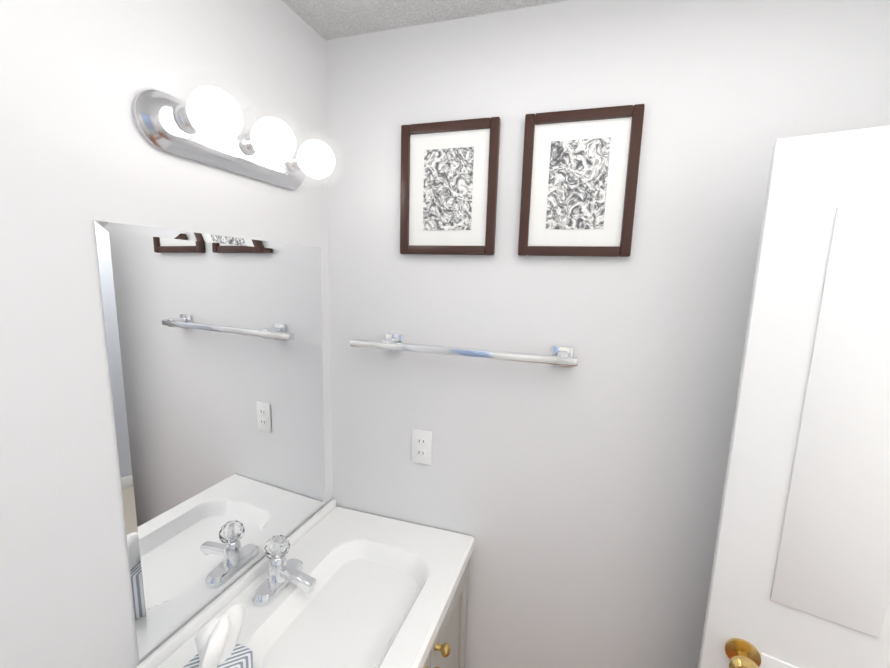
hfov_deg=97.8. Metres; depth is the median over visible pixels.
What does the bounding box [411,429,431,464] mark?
electrical outlet plate
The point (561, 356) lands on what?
towel rail
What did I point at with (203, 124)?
sconce
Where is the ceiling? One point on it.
(329, 19)
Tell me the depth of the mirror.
0.90 m
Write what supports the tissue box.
on the bathroom vanity
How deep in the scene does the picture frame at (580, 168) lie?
1.02 m
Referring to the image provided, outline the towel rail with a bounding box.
[350,333,577,367]
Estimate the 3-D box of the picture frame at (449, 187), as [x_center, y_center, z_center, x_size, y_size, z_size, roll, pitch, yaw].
[0.007,-0.420,1.130,0.290,0.370,0.022,4,9,16]
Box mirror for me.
[94,220,324,659]
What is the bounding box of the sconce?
[132,71,345,189]
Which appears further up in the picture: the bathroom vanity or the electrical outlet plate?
the electrical outlet plate
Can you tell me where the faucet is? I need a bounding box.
[251,535,315,606]
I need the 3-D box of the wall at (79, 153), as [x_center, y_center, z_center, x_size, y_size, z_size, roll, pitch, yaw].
[-0.808,0.434,0.441,0.120,2.440,3.120,5,9,20]
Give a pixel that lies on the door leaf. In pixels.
(800, 576)
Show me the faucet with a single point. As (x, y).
(283, 573)
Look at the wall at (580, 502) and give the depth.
1.10 m
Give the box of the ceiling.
[282,0,568,39]
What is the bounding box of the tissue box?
[183,603,253,667]
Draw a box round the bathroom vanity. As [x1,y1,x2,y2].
[135,499,473,667]
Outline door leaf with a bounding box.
[698,126,889,667]
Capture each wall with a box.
[0,0,332,667]
[326,0,889,667]
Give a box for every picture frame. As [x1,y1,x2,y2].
[400,117,500,254]
[518,104,644,256]

